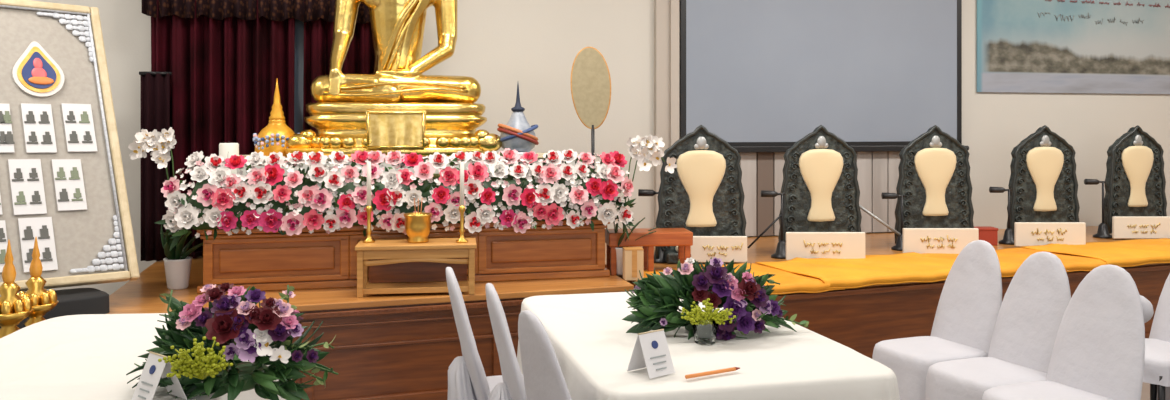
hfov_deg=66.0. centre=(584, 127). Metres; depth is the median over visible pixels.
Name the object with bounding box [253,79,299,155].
shrine
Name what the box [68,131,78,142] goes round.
picture
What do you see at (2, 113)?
picture
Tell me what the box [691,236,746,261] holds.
board
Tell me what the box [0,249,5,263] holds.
picture
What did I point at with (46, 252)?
picture
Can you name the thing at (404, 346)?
wooden stage
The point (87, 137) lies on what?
picture
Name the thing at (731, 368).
pencil
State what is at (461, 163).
candle
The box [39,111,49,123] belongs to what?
picture
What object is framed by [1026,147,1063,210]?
cushion
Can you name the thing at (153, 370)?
tent card
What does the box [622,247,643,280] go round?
box
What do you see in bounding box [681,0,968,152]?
projection screen
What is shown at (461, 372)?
drape
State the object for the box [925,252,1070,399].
covered chair
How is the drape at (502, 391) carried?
hanging from the covered chair at (512, 387)
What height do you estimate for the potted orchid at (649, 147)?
0.861 m
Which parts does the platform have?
panel, moulding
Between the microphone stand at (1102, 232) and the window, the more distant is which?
the microphone stand at (1102, 232)
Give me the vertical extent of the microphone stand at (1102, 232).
0.482 m
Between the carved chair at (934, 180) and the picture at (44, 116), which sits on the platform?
the carved chair at (934, 180)
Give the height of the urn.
0.455 m
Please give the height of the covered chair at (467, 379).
0.933 m
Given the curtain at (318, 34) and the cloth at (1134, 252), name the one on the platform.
the cloth at (1134, 252)
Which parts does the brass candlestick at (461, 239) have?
stem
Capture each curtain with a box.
[151,0,294,257]
[303,18,374,132]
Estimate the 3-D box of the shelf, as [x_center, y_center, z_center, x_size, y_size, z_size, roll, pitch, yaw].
[-0.921,0.870,4.950,0.560,0.030,0.264,0,0,-8]
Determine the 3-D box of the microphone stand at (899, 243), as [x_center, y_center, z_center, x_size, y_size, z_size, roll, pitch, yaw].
[2.212,0.688,6.650,0.411,0.424,0.150,0,0,0]
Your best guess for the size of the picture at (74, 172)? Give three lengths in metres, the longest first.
0.068 x 0.050 x 0.004 m
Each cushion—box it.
[676,150,725,226]
[799,149,843,221]
[914,148,956,215]
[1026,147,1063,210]
[1121,146,1153,206]
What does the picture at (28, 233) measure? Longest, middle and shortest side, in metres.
0.068 x 0.050 x 0.005 m
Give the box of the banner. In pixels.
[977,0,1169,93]
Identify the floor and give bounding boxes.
[1141,382,1149,399]
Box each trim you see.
[654,0,679,227]
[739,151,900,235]
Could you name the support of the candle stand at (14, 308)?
on the stool
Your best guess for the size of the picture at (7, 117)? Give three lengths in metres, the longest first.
0.068 x 0.050 x 0.005 m
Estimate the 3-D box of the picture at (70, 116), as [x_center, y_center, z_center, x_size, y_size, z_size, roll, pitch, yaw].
[-2.704,-0.059,4.727,0.050,0.068,0.004,1,-27,-46]
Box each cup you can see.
[0,282,31,314]
[17,276,56,305]
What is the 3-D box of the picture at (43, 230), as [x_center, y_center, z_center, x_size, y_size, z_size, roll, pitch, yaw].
[-2.643,0.508,4.392,0.050,0.068,0.004,1,-27,-46]
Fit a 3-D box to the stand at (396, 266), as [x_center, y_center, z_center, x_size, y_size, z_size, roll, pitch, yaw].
[-0.921,0.762,4.950,0.640,0.275,0.310,0,0,-8]
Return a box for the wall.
[0,0,1169,296]
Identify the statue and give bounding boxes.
[286,0,501,156]
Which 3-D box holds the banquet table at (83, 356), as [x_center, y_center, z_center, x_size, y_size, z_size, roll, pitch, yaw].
[-1.587,1.116,2.902,1.087,0.768,1.669,0,0,-7]
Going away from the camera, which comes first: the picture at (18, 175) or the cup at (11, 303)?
the cup at (11, 303)
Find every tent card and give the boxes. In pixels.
[131,351,186,399]
[627,329,674,378]
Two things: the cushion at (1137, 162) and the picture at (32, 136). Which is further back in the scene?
the cushion at (1137, 162)
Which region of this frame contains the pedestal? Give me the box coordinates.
[512,152,535,164]
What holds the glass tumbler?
on the banquet table at (593, 348)
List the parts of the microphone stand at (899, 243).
boom arm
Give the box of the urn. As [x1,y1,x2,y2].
[497,84,538,151]
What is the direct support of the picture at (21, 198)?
attached to the notice board at (62, 179)
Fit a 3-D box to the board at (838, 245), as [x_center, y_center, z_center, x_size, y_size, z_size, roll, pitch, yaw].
[1.615,0.794,6.077,0.531,0.188,0.106,0,0,0]
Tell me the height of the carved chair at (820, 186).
0.917 m
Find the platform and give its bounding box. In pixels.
[605,226,1169,358]
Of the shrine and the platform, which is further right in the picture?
the platform
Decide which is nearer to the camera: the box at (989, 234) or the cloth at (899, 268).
the cloth at (899, 268)
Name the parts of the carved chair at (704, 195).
seat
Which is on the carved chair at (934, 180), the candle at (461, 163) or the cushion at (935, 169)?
the cushion at (935, 169)
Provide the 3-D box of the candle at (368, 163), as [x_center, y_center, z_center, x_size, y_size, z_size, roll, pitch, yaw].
[-1.181,0.307,4.920,0.024,0.244,0.023,0,0,-14]
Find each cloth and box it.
[644,263,844,294]
[755,252,954,288]
[909,247,1106,276]
[1022,238,1169,266]
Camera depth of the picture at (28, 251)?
4.30 m
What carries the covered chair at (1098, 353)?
on the floor
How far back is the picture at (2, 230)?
4.27 m
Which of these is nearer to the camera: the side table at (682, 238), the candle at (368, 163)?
the candle at (368, 163)
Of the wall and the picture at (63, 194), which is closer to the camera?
the picture at (63, 194)
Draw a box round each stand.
[0,240,33,337]
[17,237,58,326]
[355,237,476,297]
[638,189,665,263]
[747,190,785,258]
[859,192,904,250]
[989,187,1013,244]
[1084,179,1111,238]
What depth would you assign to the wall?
7.16 m
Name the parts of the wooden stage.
moulding, panel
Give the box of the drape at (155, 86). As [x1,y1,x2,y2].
[139,71,171,260]
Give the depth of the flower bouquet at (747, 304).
3.20 m
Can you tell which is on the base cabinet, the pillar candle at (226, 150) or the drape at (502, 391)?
the pillar candle at (226, 150)
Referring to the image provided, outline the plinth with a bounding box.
[237,153,577,174]
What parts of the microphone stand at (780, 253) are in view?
boom arm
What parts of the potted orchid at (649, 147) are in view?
pot, stem, stem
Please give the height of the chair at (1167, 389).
0.580 m
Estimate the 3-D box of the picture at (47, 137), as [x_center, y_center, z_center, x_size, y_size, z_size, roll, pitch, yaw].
[-2.754,0.050,4.599,0.050,0.068,0.005,1,-27,-46]
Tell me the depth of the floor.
5.12 m
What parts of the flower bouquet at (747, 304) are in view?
flower, flower, flower, dish, flower, flower, flower, flower, flower, flower, flower, flower, flower, flower, flower, flower, flower, flower, trailing stem, flower, flower, trailing stem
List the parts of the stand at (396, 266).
leg, leg, curved rail, panel, leg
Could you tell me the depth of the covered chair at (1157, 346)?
4.28 m
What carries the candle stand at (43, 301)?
on the stool
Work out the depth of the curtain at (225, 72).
6.25 m
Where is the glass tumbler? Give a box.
[692,317,717,344]
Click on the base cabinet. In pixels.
(265, 261)
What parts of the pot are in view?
pot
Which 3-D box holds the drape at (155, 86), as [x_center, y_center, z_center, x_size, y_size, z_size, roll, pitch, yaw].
[-2.883,0.256,6.042,0.200,1.269,0.046,0,0,-14]
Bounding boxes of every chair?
[446,267,523,399]
[485,283,526,399]
[518,310,571,399]
[655,125,745,263]
[778,125,861,241]
[872,240,1001,399]
[894,125,973,243]
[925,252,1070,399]
[982,265,1153,399]
[1007,125,1079,231]
[1104,125,1166,233]
[1143,273,1169,399]
[1156,385,1169,399]
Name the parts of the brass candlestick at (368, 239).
stem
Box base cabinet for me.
[197,220,609,293]
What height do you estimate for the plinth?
0.372 m
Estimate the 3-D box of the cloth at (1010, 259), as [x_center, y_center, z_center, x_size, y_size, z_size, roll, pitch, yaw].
[2.888,0.904,6.124,1.170,0.077,0.720,0,0,-21]
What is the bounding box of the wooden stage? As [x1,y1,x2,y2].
[107,256,633,399]
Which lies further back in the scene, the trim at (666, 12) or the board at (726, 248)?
the trim at (666, 12)
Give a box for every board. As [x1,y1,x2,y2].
[0,0,139,291]
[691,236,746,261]
[786,232,864,259]
[903,228,978,253]
[1014,222,1085,246]
[1112,216,1169,238]
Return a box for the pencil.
[685,367,739,378]
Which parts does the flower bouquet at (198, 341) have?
trailing stem, flower, flower, flower, flower, flower, flower, dish, flower, flower, flower, flower, flower, flower, flower, flower, flower, trailing stem, flower, flower, flower, trailing stem, trailing stem, flower, trailing stem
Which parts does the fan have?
blade, handle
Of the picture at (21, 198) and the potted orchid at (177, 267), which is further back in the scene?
the potted orchid at (177, 267)
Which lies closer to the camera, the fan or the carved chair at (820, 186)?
the fan
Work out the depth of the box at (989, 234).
6.89 m
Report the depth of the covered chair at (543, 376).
2.65 m
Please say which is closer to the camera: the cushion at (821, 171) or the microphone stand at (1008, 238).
the cushion at (821, 171)
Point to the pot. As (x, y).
(417, 224)
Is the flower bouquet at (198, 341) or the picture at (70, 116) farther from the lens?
the picture at (70, 116)
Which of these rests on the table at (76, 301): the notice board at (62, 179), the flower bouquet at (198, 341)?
the notice board at (62, 179)
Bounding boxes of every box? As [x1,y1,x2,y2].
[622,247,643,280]
[974,226,997,244]
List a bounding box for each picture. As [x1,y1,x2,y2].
[0,111,4,122]
[0,131,7,143]
[0,228,5,241]
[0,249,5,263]
[2,111,11,122]
[3,131,14,143]
[12,168,23,180]
[14,191,26,204]
[22,226,33,239]
[24,111,35,122]
[25,248,32,262]
[27,131,37,143]
[27,168,38,180]
[30,191,41,203]
[38,225,49,238]
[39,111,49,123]
[41,132,52,143]
[41,247,52,260]
[55,167,65,179]
[58,189,68,201]
[65,111,75,122]
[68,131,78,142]
[69,167,79,179]
[72,188,82,200]
[79,111,89,122]
[82,131,92,142]
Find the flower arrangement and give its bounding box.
[155,148,635,250]
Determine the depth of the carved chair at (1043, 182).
7.17 m
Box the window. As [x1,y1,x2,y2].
[294,19,303,133]
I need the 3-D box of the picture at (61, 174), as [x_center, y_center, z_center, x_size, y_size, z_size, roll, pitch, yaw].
[-2.663,0.231,4.566,0.050,0.068,0.005,1,-27,-46]
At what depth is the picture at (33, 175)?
4.48 m
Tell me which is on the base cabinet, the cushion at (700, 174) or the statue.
the statue
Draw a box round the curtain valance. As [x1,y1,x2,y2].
[142,0,369,23]
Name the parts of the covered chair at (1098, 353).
seat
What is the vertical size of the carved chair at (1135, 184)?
0.917 m
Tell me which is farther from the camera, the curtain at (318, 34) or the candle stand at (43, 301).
the curtain at (318, 34)
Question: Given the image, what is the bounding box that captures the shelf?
[363,278,468,294]
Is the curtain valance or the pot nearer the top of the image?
the curtain valance
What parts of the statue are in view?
shoulder sash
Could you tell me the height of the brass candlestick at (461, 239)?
0.451 m
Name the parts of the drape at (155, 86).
rod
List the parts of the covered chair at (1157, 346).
leg, seat, leg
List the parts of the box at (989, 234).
box lid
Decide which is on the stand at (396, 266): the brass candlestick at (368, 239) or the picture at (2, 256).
the brass candlestick at (368, 239)
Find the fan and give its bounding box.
[570,47,610,171]
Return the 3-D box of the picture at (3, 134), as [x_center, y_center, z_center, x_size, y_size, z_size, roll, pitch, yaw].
[-2.893,0.047,4.457,0.050,0.068,0.004,1,-27,-46]
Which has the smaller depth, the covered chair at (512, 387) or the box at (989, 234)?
the covered chair at (512, 387)
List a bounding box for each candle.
[2,240,15,282]
[29,237,42,276]
[219,143,238,173]
[367,162,370,205]
[460,162,463,205]
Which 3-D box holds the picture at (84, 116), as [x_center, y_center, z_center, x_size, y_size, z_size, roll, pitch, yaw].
[-2.658,-0.058,4.774,0.050,0.068,0.004,1,-27,-46]
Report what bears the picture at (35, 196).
attached to the notice board at (62, 179)
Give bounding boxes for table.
[0,288,109,328]
[0,313,291,399]
[517,292,899,399]
[605,228,692,274]
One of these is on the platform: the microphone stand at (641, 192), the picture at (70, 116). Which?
the microphone stand at (641, 192)
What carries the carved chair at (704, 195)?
on the platform
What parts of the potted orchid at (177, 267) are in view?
stem, pot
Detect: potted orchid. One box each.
[128,127,202,289]
[606,135,676,274]
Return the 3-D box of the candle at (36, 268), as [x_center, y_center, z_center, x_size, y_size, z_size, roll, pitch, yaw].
[-2.275,0.536,3.730,0.048,0.172,0.048,0,0,-14]
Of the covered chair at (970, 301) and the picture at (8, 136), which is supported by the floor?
the covered chair at (970, 301)
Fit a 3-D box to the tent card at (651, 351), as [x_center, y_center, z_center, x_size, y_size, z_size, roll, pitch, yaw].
[0.201,0.681,2.741,0.104,0.125,0.104,0,0,-38]
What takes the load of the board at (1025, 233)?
on the cloth at (1134, 252)
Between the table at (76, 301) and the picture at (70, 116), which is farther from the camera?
the picture at (70, 116)
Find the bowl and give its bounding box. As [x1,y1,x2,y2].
[284,148,320,155]
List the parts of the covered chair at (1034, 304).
seat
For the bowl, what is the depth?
5.36 m
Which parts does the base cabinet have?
raised panel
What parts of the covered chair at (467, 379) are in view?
seat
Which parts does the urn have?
red sash, orange sash, blue sash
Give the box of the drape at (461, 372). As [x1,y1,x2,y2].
[447,356,475,399]
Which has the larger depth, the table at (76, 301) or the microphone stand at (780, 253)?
the microphone stand at (780, 253)
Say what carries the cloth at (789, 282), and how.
on the platform
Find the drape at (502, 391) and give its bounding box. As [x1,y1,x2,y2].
[488,382,511,399]
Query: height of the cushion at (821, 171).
0.517 m
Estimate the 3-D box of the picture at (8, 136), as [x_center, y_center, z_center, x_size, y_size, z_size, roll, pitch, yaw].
[-2.871,0.048,4.479,0.050,0.068,0.004,1,-27,-46]
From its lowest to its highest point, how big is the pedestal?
0.397 m
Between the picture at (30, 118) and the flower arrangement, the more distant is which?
the flower arrangement
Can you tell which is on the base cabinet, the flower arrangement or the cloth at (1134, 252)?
the flower arrangement
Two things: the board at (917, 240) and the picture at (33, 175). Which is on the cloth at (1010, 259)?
the board at (917, 240)
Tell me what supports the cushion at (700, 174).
on the carved chair at (704, 195)
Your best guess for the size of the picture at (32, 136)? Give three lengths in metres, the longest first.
0.068 x 0.050 x 0.004 m
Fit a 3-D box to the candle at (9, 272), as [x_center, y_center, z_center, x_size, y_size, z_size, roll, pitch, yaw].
[-2.272,0.528,3.550,0.049,0.176,0.049,0,0,-14]
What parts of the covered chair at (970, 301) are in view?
seat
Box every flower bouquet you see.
[126,282,337,399]
[622,257,808,340]
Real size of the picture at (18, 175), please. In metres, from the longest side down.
0.068 x 0.050 x 0.005 m
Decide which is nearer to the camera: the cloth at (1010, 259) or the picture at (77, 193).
the picture at (77, 193)
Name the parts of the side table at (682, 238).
leg, leg, leg, leg, leg, leg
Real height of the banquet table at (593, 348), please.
0.768 m
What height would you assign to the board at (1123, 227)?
0.177 m
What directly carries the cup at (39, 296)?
on the candle stand at (43, 301)
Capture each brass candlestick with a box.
[363,162,374,242]
[456,162,467,242]
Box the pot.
[403,198,431,242]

